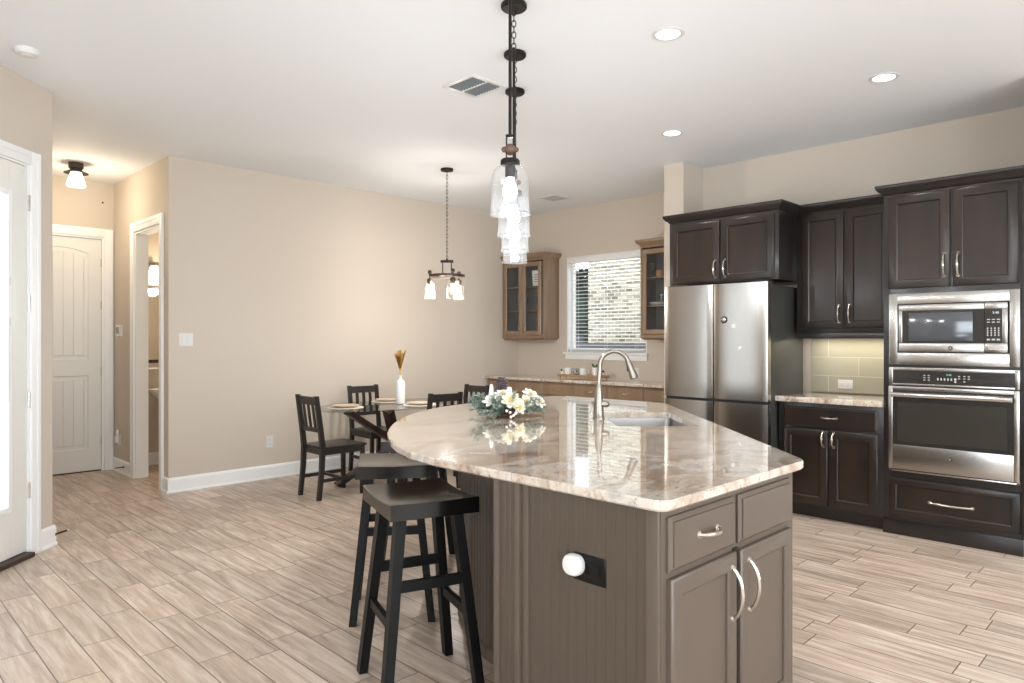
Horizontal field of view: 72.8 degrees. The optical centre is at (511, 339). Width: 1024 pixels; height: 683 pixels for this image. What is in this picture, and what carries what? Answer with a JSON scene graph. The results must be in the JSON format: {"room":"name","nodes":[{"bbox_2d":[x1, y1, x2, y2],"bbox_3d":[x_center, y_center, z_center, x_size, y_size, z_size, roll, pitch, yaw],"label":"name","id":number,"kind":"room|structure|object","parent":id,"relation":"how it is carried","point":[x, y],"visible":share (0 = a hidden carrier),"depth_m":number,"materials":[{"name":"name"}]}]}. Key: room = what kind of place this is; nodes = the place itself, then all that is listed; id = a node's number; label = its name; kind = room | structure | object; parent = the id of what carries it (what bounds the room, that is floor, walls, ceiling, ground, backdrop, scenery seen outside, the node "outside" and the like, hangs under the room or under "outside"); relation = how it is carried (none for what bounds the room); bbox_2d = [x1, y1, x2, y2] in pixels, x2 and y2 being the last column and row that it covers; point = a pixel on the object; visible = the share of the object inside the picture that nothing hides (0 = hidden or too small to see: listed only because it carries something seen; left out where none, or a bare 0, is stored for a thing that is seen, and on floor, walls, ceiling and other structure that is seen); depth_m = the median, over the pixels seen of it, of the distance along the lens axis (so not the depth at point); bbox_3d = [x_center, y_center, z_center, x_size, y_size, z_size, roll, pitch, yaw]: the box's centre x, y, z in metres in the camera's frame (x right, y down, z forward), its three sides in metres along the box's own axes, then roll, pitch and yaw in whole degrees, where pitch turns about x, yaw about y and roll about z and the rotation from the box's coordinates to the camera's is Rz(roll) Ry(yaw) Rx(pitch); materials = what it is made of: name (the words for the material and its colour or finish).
{"room":"kitchen","nodes":[
{"label":"kitchen","id":0,"kind":"room"},
{"bbox_2d":[0,192,1,509],"bbox_3d":[-4.113,-0.142,5.624,2.770,3.050,0.100,0,0,45],"label":"wall","id":1,"kind":"structure","parent":0,"point":[0,192],"depth_m":5.45,"materials":[{"name":"beige paint"}]},
{"bbox_2d":[0,65,51,529],"bbox_3d":[-3.159,-0.142,3.584,0.120,3.050,2.192,0,0,0],"label":"wall","id":2,"kind":"structure","parent":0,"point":[25,106],"depth_m":4.58,"materials":[{"name":"beige paint"}]},
{"bbox_2d":[0,139,40,553],"bbox_3d":[-3.147,0.086,3.982,0.144,2.593,1.120,0,0,0],"label":"door frame","id":3,"kind":"structure","parent":2,"relation":"attached to","point":[12,152],"depth_m":4.48,"materials":[{"name":"white paint"}]},
{"bbox_2d":[0,158,29,561],"bbox_3d":[-3.095,0.138,3.975,0.108,2.490,0.963,0,0,0],"label":"door","id":4,"kind":"structure","parent":3,"relation":"attached to","point":[13,176],"depth_m":4.33,"materials":[{"name":"white paint"}]},
{"bbox_2d":[41,525,57,550],"bbox_3d":[-3.087,1.315,4.617,0.024,0.135,0.157,0,0,0],"label":"baseboard","id":5,"kind":"structure","parent":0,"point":[48,538],"depth_m":4.62,"materials":[{"name":"white paint"}]},
{"bbox_2d":[52,176,158,452],"bbox_3d":[-4.009,-0.142,7.771,3.280,3.050,0.120,0,0,-45],"label":"wall","id":6,"kind":"structure","parent":0,"point":[84,207],"depth_m":7.32,"materials":[{"name":"beige paint"}]},
{"bbox_2d":[52,469,100,475],"bbox_3d":[-4.663,1.377,7.117,0.780,0.011,0.080,0,0,-45],"label":"trim","id":7,"kind":"structure","parent":6,"relation":"attached to","point":[97,469],"depth_m":7.20,"materials":[{"name":"brown metal"}]},
{"bbox_2d":[52,224,113,469],"bbox_3d":[-4.655,0.104,7.109,0.996,2.558,0.144,0,0,-45],"label":"door frame","id":8,"kind":"structure","parent":6,"relation":"in","point":[107,243],"depth_m":7.37,"materials":[{"name":"white paint"}]},
{"bbox_2d":[52,235,100,474],"bbox_3d":[-4.648,0.152,7.108,0.789,2.438,0.045,0,0,-45],"label":"door","id":9,"kind":"structure","parent":8,"relation":"attached to","point":[76,262],"depth_m":7.21,"materials":[{"name":"white paint"}]},
{"bbox_2d":[148,285,158,362],"bbox_3d":[-3.836,-0.174,7.838,0.680,0.855,0.030,0,0,-45],"label":"wall mirror","id":10,"kind":"object","parent":6,"relation":"attached to","point":[153,291],"visible":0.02,"depth_m":7.70,"materials":[{"name":"beige mirror"}]},
{"bbox_2d":[148,262,158,281],"bbox_3d":[-3.801,-0.752,7.761,0.540,0.210,0.190,0,0,-45],"label":"vanity light","id":11,"kind":"object","parent":6,"relation":"attached to","point":[153,274],"visible":0.38,"depth_m":7.57,"materials":[{"name":"white glass"}]},
{"bbox_2d":[148,452,158,464],"bbox_3d":[-3.520,1.315,8.159,1.840,0.135,0.024,0,0,-45],"label":"baseboard","id":12,"kind":"structure","parent":6,"relation":"attached to","point":[153,458],"depth_m":7.70,"materials":[{"name":"white paint"}]},
{"bbox_2d":[114,158,163,462],"bbox_3d":[-3.684,-0.142,6.937,1.520,3.050,0.120,0,0,45],"label":"wall","id":13,"kind":"structure","parent":0,"point":[139,196],"depth_m":7.17,"materials":[{"name":"beige paint"}]},
{"bbox_2d":[114,429,118,442],"bbox_3d":[-4.143,1.008,7.270,0.056,0.140,0.035,0,0,45],"label":"night light","id":14,"kind":"object","parent":13,"relation":"attached to","point":[116,438],"visible":1,"depth_m":7.26,"materials":[{"name":"white plastic"}]},
{"bbox_2d":[116,325,122,336],"bbox_3d":[-4.112,-0.095,7.259,0.140,0.120,0.030,0,0,45],"label":"thermostat","id":15,"kind":"object","parent":13,"relation":"attached to","point":[119,328],"visible":1,"depth_m":7.22,"materials":[{"name":"white plastic"}]},
{"bbox_2d":[112,457,129,476],"bbox_3d":[-4.058,1.315,7.209,0.605,0.135,0.024,0,0,45],"label":"baseboard","id":16,"kind":"structure","parent":13,"relation":"attached to","point":[117,462],"depth_m":7.19,"materials":[{"name":"white paint"}]},
{"bbox_2d":[130,212,163,490],"bbox_3d":[-3.475,0.108,6.711,0.915,2.550,0.144,0,0,45],"label":"doorway","id":17,"kind":"structure","parent":13,"relation":"in","point":[140,230],"depth_m":6.93,"materials":[{"name":"white paint"}]},
{"bbox_2d":[161,477,168,493],"bbox_3d":[-3.145,1.315,6.296,0.138,0.135,0.024,0,0,45],"label":"baseboard","id":18,"kind":"structure","parent":13,"relation":"attached to","point":[165,483],"depth_m":6.28,"materials":[{"name":"white paint"}]},
{"bbox_2d":[164,156,517,477],"bbox_3d":[-1.556,-0.142,7.905,4.500,3.050,0.120,0,0,-45],"label":"wall","id":19,"kind":"structure","parent":0,"point":[284,287],"depth_m":7.18,"materials":[{"name":"beige paint"}]},
{"bbox_2d":[179,333,192,345],"bbox_3d":[-2.993,-0.004,6.376,0.123,0.120,0.010,0,0,-45],"label":"light switch","id":20,"kind":"object","parent":19,"relation":"attached to","point":[185,339],"visible":1,"depth_m":6.38,"materials":[{"name":"white plastic"}]},
{"bbox_2d":[266,435,272,447],"bbox_3d":[-2.424,1.017,6.945,0.075,0.118,0.009,0,0,-45],"label":"wall outlet","id":21,"kind":"object","parent":19,"relation":"attached to","point":[269,439],"visible":1,"depth_m":6.94,"materials":[{"name":"white plastic"}]},
{"bbox_2d":[167,451,375,493],"bbox_3d":[-1.510,1.315,7.849,4.516,0.135,0.024,0,0,-45],"label":"baseboard","id":22,"kind":"structure","parent":19,"relation":"attached to","point":[220,478],"depth_m":6.78,"materials":[{"name":"white paint"}]},
{"bbox_2d":[0,0,1023,216],"bbox_3d":[-0.541,-1.717,2.832,10.480,0.100,12.010,0,0,-45],"label":"ceiling","id":23,"kind":"structure","parent":0,"point":[345,93],"depth_m":4.53,"materials":[{"name":"white paint"}]},
{"bbox_2d":[13,45,40,58],"bbox_3d":[-2.786,-1.647,3.988,0.130,0.039,0.130,0,0,-45],"label":"smoke detector","id":24,"kind":"object","parent":23,"relation":"attached to","point":[28,52],"visible":1,"depth_m":3.96,"materials":[{"name":"white plastic"}]},
{"bbox_2d":[63,162,88,188],"bbox_3d":[-4.108,-1.552,6.541,0.206,0.229,0.206,0,0,-45],"label":"flush ceiling light","id":25,"kind":"object","parent":23,"relation":"attached to","point":[75,179],"visible":1,"depth_m":6.50,"materials":[{"name":"white glass"}]},
{"bbox_2d":[424,167,464,297],"bbox_3d":[-0.658,-1.034,6.746,0.399,1.264,0.399,0,0,0],"label":"chandelier","id":26,"kind":"object","parent":23,"relation":"hanging from","point":[452,276],"visible":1,"depth_m":6.75,"materials":[{"name":"black metal"}]},
{"bbox_2d":[427,270,432,284],"bbox_3d":[-0.802,-0.610,6.768,0.056,0.146,0.055,0,0,0],"label":"socket","id":27,"kind":"object","parent":26,"relation":"attached to","point":[429,280],"depth_m":6.75,"materials":[{"name":"brown metal"}]},
{"bbox_2d":[450,268,455,282],"bbox_3d":[-0.564,-0.610,6.601,0.056,0.146,0.055,0,0,0],"label":"socket","id":28,"kind":"object","parent":26,"relation":"attached to","point":[452,279],"depth_m":6.59,"materials":[{"name":"brown metal"}]},
{"bbox_2d":[456,271,461,285],"bbox_3d":[-0.528,-0.610,6.890,0.056,0.146,0.055,0,0,0],"label":"socket","id":29,"kind":"object","parent":26,"relation":"attached to","point":[459,281],"depth_m":6.87,"materials":[{"name":"white glass"}]},
{"bbox_2d":[442,74,506,97],"bbox_3d":[-0.247,-1.662,4.554,0.300,0.010,0.300,0,0,-45],"label":"ceiling vent","id":30,"kind":"object","parent":23,"relation":"in","point":[472,85],"visible":1,"depth_m":4.54,"materials":[{"name":"white plastic"}]},
{"bbox_2d":[490,0,529,214],"bbox_3d":[-0.008,-1.089,2.850,0.173,1.154,0.173,0,0,0],"label":"pendant light","id":31,"kind":"object","parent":23,"relation":"hanging from","point":[510,188],"visible":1,"depth_m":2.84,"materials":[{"name":"black metal"}]},
{"bbox_2d":[500,157,519,177],"bbox_3d":[-0.008,-0.706,2.850,0.080,0.078,0.080,0,0,0],"label":"socket","id":32,"kind":"object","parent":31,"relation":"attached to","point":[509,163],"depth_m":2.83,"materials":[{"name":"black metal"}]},
{"bbox_2d":[497,0,530,236],"bbox_3d":[0.009,-1.089,3.443,0.173,1.154,0.173,0,0,0],"label":"pendant light","id":33,"kind":"object","parent":23,"relation":"hanging from","point":[518,6],"visible":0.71,"depth_m":3.43,"materials":[{"name":"black metal"}]},
{"bbox_2d":[510,189,521,205],"bbox_3d":[0.009,-0.706,3.443,0.080,0.078,0.080,0,0,0],"label":"socket","id":34,"kind":"object","parent":33,"relation":"attached to","point":[519,193],"depth_m":3.43,"materials":[{"name":"glass"}]},
{"bbox_2d":[502,87,526,263],"bbox_3d":[0.020,-1.089,4.630,0.173,1.154,0.173,0,0,0],"label":"pendant light","id":35,"kind":"object","parent":23,"relation":"hanging from","point":[520,91],"visible":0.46,"depth_m":4.61,"materials":[{"name":"black metal"}]},
{"bbox_2d":[500,49,529,252],"bbox_3d":[0.017,-1.089,4.030,0.173,1.154,0.173,0,0,0],"label":"pendant light","id":36,"kind":"object","parent":23,"relation":"hanging from","point":[520,55],"visible":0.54,"depth_m":4.02,"materials":[{"name":"black metal"}]},
{"bbox_2d":[538,194,569,201],"bbox_3d":[0.495,-1.662,8.132,0.280,0.010,0.280,0,0,-45],"label":"ceiling vent","id":37,"kind":"object","parent":23,"relation":"in","point":[554,197],"visible":1,"depth_m":8.13,"materials":[{"name":"white plastic"}]},
{"bbox_2d":[652,27,684,40],"bbox_3d":[0.850,-1.663,3.780,0.176,0.007,0.176,0,0,-45],"label":"recessed light","id":38,"kind":"object","parent":23,"relation":"in","point":[666,33],"visible":1,"depth_m":3.77,"materials":[{"name":"white plastic"}]},
{"bbox_2d":[661,130,682,136],"bbox_3d":[1.288,-1.663,5.589,0.176,0.007,0.176,0,0,-45],"label":"recessed light","id":39,"kind":"object","parent":23,"relation":"in","point":[669,133],"visible":1,"depth_m":5.59,"materials":[{"name":"white plastic"}]},
{"bbox_2d":[868,72,899,82],"bbox_3d":[2.362,-1.663,4.407,0.176,0.007,0.176,0,0,-45],"label":"recessed light","id":40,"kind":"object","parent":23,"relation":"in","point":[888,76],"visible":1,"depth_m":4.40,"materials":[{"name":"white plastic"}]},
{"bbox_2d":[0,464,1023,682],"bbox_3d":[-0.541,1.433,2.832,10.480,0.100,12.010,0,0,-45],"label":"floor","id":41,"kind":"structure","parent":0,"point":[252,581],"depth_m":3.74,"materials":[{"name":"brown wood"}]},
{"bbox_2d":[0,552,34,571],"bbox_3d":[-3.134,1.368,3.982,0.170,0.030,0.916,0,0,0],"label":"trim","id":42,"kind":"structure","parent":41,"relation":"on","point":[23,556],"depth_m":4.29,"materials":[{"name":"brown wood"}]},
{"bbox_2d":[148,383,158,399],"bbox_3d":[-3.691,0.906,7.651,0.580,0.954,0.487,0,0,-45],"label":"pedestal sink","id":43,"kind":"object","parent":41,"relation":"on","point":[154,392],"visible":0.13,"depth_m":7.44,"materials":[{"name":"white ceramic"}]},
{"bbox_2d":[295,394,366,500],"bbox_3d":[-1.626,0.933,6.230,0.505,0.900,0.384,0,0,-45],"label":"dining chair","id":44,"kind":"object","parent":41,"relation":"on","point":[322,448],"visible":0.97,"depth_m":6.14,"materials":[{"name":"black wood"}]},
{"bbox_2d":[347,384,386,471],"bbox_3d":[-1.441,0.933,7.269,0.384,0.900,0.505,0,0,-42],"label":"dining chair","id":45,"kind":"object","parent":41,"relation":"on","point":[363,432],"visible":0.48,"depth_m":7.32,"materials":[{"name":"black wood"}]},
{"bbox_2d":[349,453,434,626],"bbox_3d":[-0.612,0.997,3.567,0.416,0.772,0.410,0,0,-9],"label":"bar stool","id":46,"kind":"object","parent":41,"relation":"on","point":[370,466],"visible":0.76,"depth_m":3.39,"materials":[{"name":"black wood"}]},
{"bbox_2d":[314,398,471,487],"bbox_3d":[-1.138,1.008,6.866,1.720,0.750,0.950,0,0,-45],"label":"dining table","id":47,"kind":"object","parent":41,"relation":"on","point":[388,409],"visible":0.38,"depth_m":6.54,"materials":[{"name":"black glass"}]},
{"bbox_2d":[327,406,363,408],"bbox_3d":[-1.556,0.630,6.491,0.336,0.004,0.336,0,0,-45],"label":"placemat","id":48,"kind":"object","parent":47,"relation":"on","point":[332,407],"visible":0.56,"depth_m":6.46,"materials":[{"name":"beige fabric"}]},
{"bbox_2d":[332,404,358,407],"bbox_3d":[-1.556,0.617,6.491,0.256,0.022,0.256,0,0,-45],"label":"dinner plate","id":49,"kind":"object","parent":48,"relation":"on","point":[334,405],"visible":1,"depth_m":6.53,"materials":[{"name":"beige ceramic"}]},
{"bbox_2d":[371,400,395,402],"bbox_3d":[-1.280,0.630,7.149,0.336,0.004,0.336,0,0,-45],"label":"placemat","id":50,"kind":"object","parent":47,"relation":"on","point":[375,401],"visible":0.66,"depth_m":7.09,"materials":[{"name":"beige"}]},
{"bbox_2d":[375,398,395,400],"bbox_3d":[-1.280,0.617,7.149,0.256,0.022,0.256,0,0,-45],"label":"dinner plate","id":51,"kind":"object","parent":50,"relation":"on","point":[379,399],"visible":0.88,"depth_m":7.21,"materials":[{"name":"beige ceramic"}]},
{"bbox_2d":[396,375,404,403],"bbox_3d":[-1.103,0.491,6.859,0.092,0.283,0.092,0,0,-45],"label":"bottle vase","id":52,"kind":"object","parent":47,"relation":"on","point":[400,383],"visible":0.99,"depth_m":6.82,"materials":[{"name":"white ceramic"}]},
{"bbox_2d":[394,349,405,374],"bbox_3d":[-1.110,0.236,6.860,0.120,0.295,0.165,0,0,-45],"label":"bunch","id":53,"kind":"object","parent":52,"relation":"in","point":[399,361],"visible":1,"depth_m":6.85,"materials":[{"name":"plant"}]},
{"bbox_2d":[403,403,435,405],"bbox_3d":[-0.898,0.630,6.767,0.336,0.004,0.336,0,0,-45],"label":"placemat","id":54,"kind":"object","parent":47,"relation":"on","point":[433,403],"visible":0.35,"depth_m":6.66,"materials":[{"name":"beige"}]},
{"bbox_2d":[407,401,426,404],"bbox_3d":[-0.898,0.617,6.767,0.256,0.022,0.256,0,0,-45],"label":"dinner plate","id":55,"kind":"object","parent":54,"relation":"on","point":[410,402],"visible":0.84,"depth_m":6.79,"materials":[{"name":"beige ceramic"}]},
{"bbox_2d":[381,441,454,559],"bbox_3d":[-0.590,0.997,4.345,0.416,0.772,0.410,0,0,5],"label":"bar stool","id":56,"kind":"object","parent":41,"relation":"on","point":[385,447],"visible":0.13,"depth_m":4.43,"materials":[{"name":"black wood"}]},
{"bbox_2d":[357,478,484,682],"bbox_3d":[-0.378,0.997,2.821,0.416,0.772,0.410,0,0,-26],"label":"bar stool","id":57,"kind":"object","parent":41,"relation":"on","point":[398,503],"visible":1,"depth_m":2.74,"materials":[{"name":"black wood"}]},
{"bbox_2d":[405,392,462,488],"bbox_3d":[-0.752,0.933,6.547,0.384,0.900,0.505,0,0,-38],"label":"dining chair","id":58,"kind":"object","parent":41,"relation":"on","point":[452,397],"visible":0.08,"depth_m":6.37,"materials":[{"name":"black wood"}]},
{"bbox_2d":[453,384,489,476],"bbox_3d":[-0.538,0.933,7.326,0.384,0.900,0.505,0,0,43],"label":"dining chair","id":59,"kind":"object","parent":41,"relation":"on","point":[467,388],"visible":0.18,"depth_m":7.50,"materials":[{"name":"black wood"}]},
{"bbox_2d":[488,378,663,402],"bbox_3d":[0.906,0.939,8.172,2.925,0.888,0.632,0,0,45],"label":"base cabinet","id":60,"kind":"object","parent":41,"relation":"on","point":[644,394],"visible":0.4,"depth_m":7.87,"materials":[{"name":"brown paint"}]},
{"bbox_2d":[484,374,663,387],"bbox_3d":[0.903,0.479,8.187,0.625,0.032,2.956,0,0,-45],"label":"countertop","id":61,"kind":"structure","parent":60,"relation":"on","point":[581,380],"depth_m":8.07,"materials":[{"name":"beige stone"}]},
{"bbox_2d":[557,374,609,379],"bbox_3d":[0.842,0.435,8.238,0.660,0.052,0.168,0,0,44],"label":"serving tray","id":62,"kind":"object","parent":61,"relation":"on","point":[560,375],"visible":0.8,"depth_m":8.15,"materials":[{"name":"brown wood"}]},
{"bbox_2d":[580,368,588,374],"bbox_3d":[0.850,0.379,8.226,0.083,0.085,0.103,0,0,-33],"label":"mug","id":63,"kind":"object","parent":62,"relation":"on","point":[583,371],"visible":0.84,"depth_m":8.20,"materials":[{"name":"white ceramic"}]},
{"bbox_2d":[458,472,791,682],"bbox_3d":[0.382,0.935,3.686,1.339,0.896,3.431,0,0,0],"label":"kitchen island","id":64,"kind":"object","parent":41,"relation":"on","point":[701,592],"visible":0.62,"depth_m":2.23,"materials":[{"name":"brown paint"}]},
{"bbox_2d":[574,551,605,588],"bbox_3d":[0.238,0.711,2.151,0.128,0.088,0.009,0,0,45],"label":"island outlet","id":65,"kind":"object","parent":64,"relation":"attached to","point":[594,573],"visible":0.72,"depth_m":2.13,"materials":[{"name":"black plastic"}]},
{"bbox_2d":[562,553,584,575],"bbox_3d":[0.193,0.702,2.170,0.072,0.066,0.039,0,0,45],"label":"plug","id":66,"kind":"object","parent":65,"relation":"attached to","point":[573,564],"visible":1,"depth_m":2.15,"materials":[{"name":"white plastic"}]},
{"bbox_2d":[591,565,599,577],"bbox_3d":[0.255,0.711,2.130,0.003,0.034,0.034,0,0,-45],"label":"socket","id":67,"kind":"object","parent":65,"relation":"attached to","point":[595,569],"depth_m":2.13,"materials":[{"name":"black plastic"}]},
{"bbox_2d":[387,396,803,511],"bbox_3d":[0.230,0.469,3.790,1.758,0.032,3.676,0,0,0],"label":"island countertop","id":68,"kind":"structure","parent":64,"relation":"on","point":[562,448],"depth_m":2.85,"materials":[{"name":"beige stone"}]},
{"bbox_2d":[466,377,545,417],"bbox_3d":[-0.037,0.340,4.144,0.494,0.225,0.436,0,0,0],"label":"floral centerpiece","id":69,"kind":"object","parent":68,"relation":"on","point":[505,402],"visible":1,"depth_m":4.07,"materials":[{"name":"white plant"}]},
{"bbox_2d":[482,394,499,406],"bbox_3d":[-0.117,0.351,4.056,0.121,0.071,0.094,0,0,0],"label":"flower","id":70,"kind":"object","parent":69,"relation":"on","point":[485,403],"depth_m":4.05,"materials":[{"name":"white plant"}]},
{"bbox_2d":[489,384,493,394],"bbox_3d":[-0.123,0.344,4.136,0.036,0.165,0.035,0,0,0],"label":"candle","id":71,"kind":"object","parent":69,"relation":"on","point":[491,391],"depth_m":4.13,"materials":[{"name":"white wax"}]},
{"bbox_2d":[494,390,511,395],"bbox_3d":[-0.051,0.307,4.089,0.098,0.038,0.115,0,0,32],"label":"flower","id":72,"kind":"object","parent":69,"relation":"on","point":[499,392],"depth_m":4.08,"materials":[{"name":"white plant"}]},
{"bbox_2d":[501,391,521,407],"bbox_3d":[-0.003,0.346,4.029,0.126,0.092,0.089,0,0,0],"label":"flower","id":73,"kind":"object","parent":69,"relation":"on","point":[511,399],"depth_m":4.02,"materials":[{"name":"beige plant"}]},
{"bbox_2d":[512,401,525,413],"bbox_3d":[0.046,0.390,4.014,0.089,0.077,0.032,0,0,-10],"label":"flower","id":74,"kind":"object","parent":69,"relation":"on","point":[520,407],"depth_m":4.01,"materials":[{"name":"beige plant"}]},
{"bbox_2d":[520,394,533,406],"bbox_3d":[0.087,0.363,4.072,0.064,0.086,0.095,0,0,36],"label":"flower","id":75,"kind":"object","parent":69,"relation":"on","point":[526,400],"depth_m":4.07,"materials":[{"name":"beige plant"}]},
{"bbox_2d":[522,388,538,398],"bbox_3d":[0.112,0.321,4.138,0.110,0.068,0.084,0,0,-12],"label":"flower","id":76,"kind":"object","parent":69,"relation":"on","point":[529,393],"depth_m":4.13,"materials":[{"name":"white plant"}]},
{"bbox_2d":[533,395,545,407],"bbox_3d":[0.163,0.363,4.108,0.059,0.076,0.092,0,0,34],"label":"flower","id":77,"kind":"object","parent":69,"relation":"on","point":[539,400],"depth_m":4.10,"materials":[{"name":"white plant"}]},
{"bbox_2d":[590,349,637,418],"bbox_3d":[0.588,0.252,4.000,0.275,0.402,0.070,0,0,0],"label":"kitchen faucet","id":78,"kind":"object","parent":68,"relation":"on","point":[599,404],"visible":1,"depth_m":3.99,"materials":[{"name":"silver metal"}]},
{"bbox_2d":[607,418,684,425],"bbox_3d":[0.767,0.585,3.987,0.459,0.196,0.719,0,0,0],"label":"sink","id":79,"kind":"object","parent":68,"relation":"in","point":[617,421],"visible":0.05,"depth_m":4.34,"materials":[{"name":"grey metal"}]},
{"bbox_2d":[665,280,802,448],"bbox_3d":[1.920,0.454,6.028,0.940,1.858,0.700,0,0,45],"label":"refrigerator","id":80,"kind":"object","parent":41,"relation":"on","point":[707,376],"visible":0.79,"depth_m":5.70,"materials":[{"name":"grey metal"}]},
{"bbox_2d":[779,401,883,528],"bbox_3d":[2.604,0.935,5.478,0.772,0.895,0.670,0,0,45],"label":"base cabinet","id":81,"kind":"object","parent":41,"relation":"on","point":[840,447],"visible":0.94,"depth_m":5.23,"materials":[{"name":"black wood"}]},
{"bbox_2d":[775,391,883,407],"bbox_3d":[2.621,0.465,5.507,0.685,0.043,0.790,0,0,-45],"label":"countertop","id":82,"kind":"structure","parent":81,"relation":"on","point":[851,399],"depth_m":5.35,"materials":[{"name":"beige stone"}]},
{"bbox_2d":[875,165,1023,556],"bbox_3d":[3.157,0.138,4.920,0.892,2.490,0.668,0,0,45],"label":"tall cabinet","id":83,"kind":"object","parent":41,"relation":"on","point":[960,232],"visible":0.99,"depth_m":4.68,"materials":[{"name":"black wood"}]},
{"bbox_2d":[889,367,1020,485],"bbox_3d":[3.146,0.560,4.873,0.766,0.735,0.658,0,0,45],"label":"oven","id":84,"kind":"object","parent":83,"relation":"in","point":[963,423],"visible":1,"depth_m":4.66,"materials":[{"name":"silver metal"}]},
{"bbox_2d":[889,289,1020,366],"bbox_3d":[3.131,-0.076,4.857,0.766,0.500,0.483,0,0,45],"label":"microwave","id":85,"kind":"object","parent":83,"relation":"in","point":[960,328],"visible":1,"depth_m":4.67,"materials":[{"name":"silver metal"}]},
{"bbox_2d":[518,192,663,380],"bbox_3d":[1.198,-0.142,8.418,3.290,3.050,0.120,0,0,45],"label":"wall","id":86,"kind":"structure","parent":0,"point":[612,226],"depth_m":8.63,"materials":[{"name":"beige paint"}]},
{"bbox_2d":[500,251,561,339],"bbox_3d":[0.238,-0.553,9.050,0.788,1.103,0.346,0,0,45],"label":"upper cabinet","id":87,"kind":"object","parent":86,"relation":"attached to","point":[530,312],"visible":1,"depth_m":8.97,"materials":[{"name":"brown paint"}]},
{"bbox_2d":[507,285,542,289],"bbox_3d":[0.247,-0.686,9.091,0.698,0.014,0.246,0,0,45],"label":"shelf","id":88,"kind":"object","parent":87,"relation":"attached to","point":[509,287],"depth_m":9.15,"materials":[{"name":"brown paint"}]},
{"bbox_2d":[507,310,542,312],"bbox_3d":[0.247,-0.376,9.091,0.698,0.014,0.246,0,0,45],"label":"shelf","id":89,"kind":"object","parent":87,"relation":"attached to","point":[508,311],"depth_m":9.17,"materials":[{"name":"brown paint"}]},
{"bbox_2d":[532,270,537,285],"bbox_3d":[0.318,-0.794,8.902,0.150,0.199,0.024,0,0,45],"label":"greeting card","id":90,"kind":"object","parent":87,"relation":"on","point":[535,272],"visible":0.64,"depth_m":8.92,"materials":[{"name":"white paper"}]},
{"bbox_2d":[563,250,648,360],"bbox_3d":[1.149,-0.402,8.432,0.160,1.290,1.270,0,0,-45],"label":"window","id":91,"kind":"structure","parent":86,"relation":"attached to","point":[570,354],"depth_m":8.74,"materials":[{"name":"white paint"}]},
{"bbox_2d":[568,251,645,350],"bbox_3d":[1.136,-0.454,8.419,0.072,1.157,1.150,0,0,-45],"label":"window blind","id":92,"kind":"object","parent":86,"relation":"attached to","point":[635,254],"visible":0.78,"depth_m":8.43,"materials":[{"name":"white plastic"}]},
{"bbox_2d":[635,237,663,339],"bbox_3d":[1.777,-0.553,7.510,0.856,1.103,0.346,0,0,45],"label":"upper cabinet","id":93,"kind":"object","parent":86,"relation":"attached to","point":[652,249],"visible":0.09,"depth_m":7.70,"materials":[{"name":"brown paint"}]},
{"bbox_2d":[647,276,663,279],"bbox_3d":[1.802,-0.686,7.536,0.720,0.014,0.246,0,0,45],"label":"shelf","id":94,"kind":"object","parent":93,"relation":"attached to","point":[648,277],"depth_m":7.66,"materials":[{"name":"brown paint"}]},
{"bbox_2d":[664,162,702,402],"bbox_3d":[1.888,-0.142,6.930,1.010,3.050,0.210,0,0,-45],"label":"wall","id":95,"kind":"structure","parent":0,"point":[683,182],"depth_m":6.60,"materials":[{"name":"beige paint"}]},
{"bbox_2d":[703,107,1023,394],"bbox_3d":[2.885,-0.142,5.812,2.780,3.050,0.120,0,0,45],"label":"wall","id":96,"kind":"structure","parent":0,"point":[854,168],"depth_m":5.69,"materials":[{"name":"beige paint"}]},
{"bbox_2d":[662,199,799,285],"bbox_3d":[1.976,-0.796,6.078,1.091,0.622,0.710,0,0,45],"label":"upper cabinet","id":97,"kind":"object","parent":96,"relation":"attached to","point":[745,243],"visible":0.96,"depth_m":5.76,"materials":[{"name":"black wood"}]},
{"bbox_2d":[797,194,883,338],"bbox_3d":[2.717,-0.559,5.577,0.752,1.095,0.370,0,0,45],"label":"upper cabinet","id":98,"kind":"object","parent":96,"relation":"attached to","point":[840,243],"visible":0.89,"depth_m":5.49,"materials":[{"name":"black wood"}]},
{"bbox_2d":[811,338,883,394],"bbox_3d":[2.866,0.202,5.738,0.012,0.478,0.769,0,0,-45],"label":"tile backsplash","id":99,"kind":"structure","parent":96,"relation":"attached to","point":[859,360],"depth_m":5.79,"materials":[{"name":"beige tile"}]},
{"bbox_2d":[838,379,852,388],"bbox_3d":[2.786,0.370,5.803,0.118,0.075,0.009,0,0,45],"label":"wall outlet","id":100,"kind":"object","parent":99,"relation":"attached to","point":[843,384],"visible":1,"depth_m":5.80,"materials":[{"name":"white plastic"}]},
{"label":"outside","id":101,"kind":"structure","parent":0,"visible":0},
{"bbox_3d":[-0.707,1.583,2.121,30.000,0.100,32.000,0,0,-45],"label":"ground","id":102,"kind":"structure","parent":101,"visible":0},
{"bbox_2d":[576,268,587,342],"bbox_3d":[1.308,0.070,13.418,1.403,2.925,1.482,0,0,-45],"label":"evergreen shrub","id":103,"kind":"object","parent":102,"relation":"on","point":[581,297],"visible":0.06,"depth_m":12.98,"materials":[{"name":"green plant"}]},
{"bbox_2d":[576,336,645,348],"bbox_3d":[1.874,0.733,10.501,0.100,1.600,6.680,0,0,-45],"label":"fence","id":104,"kind":"object","parent":102,"relation":"on","point":[581,344],"visible":0.04,"depth_m":10.79,"materials":[{"name":"white"}]},
{"bbox_2d":[588,257,645,342],"bbox_3d":[5.303,-1.967,11.455,5.500,7.000,7.500,0,0,-45],"label":"neighbouring house","id":105,"kind":"structure","parent":102,"relation":"on","point":[633,330],"depth_m":11.83,"materials":[{"name":"brick"}]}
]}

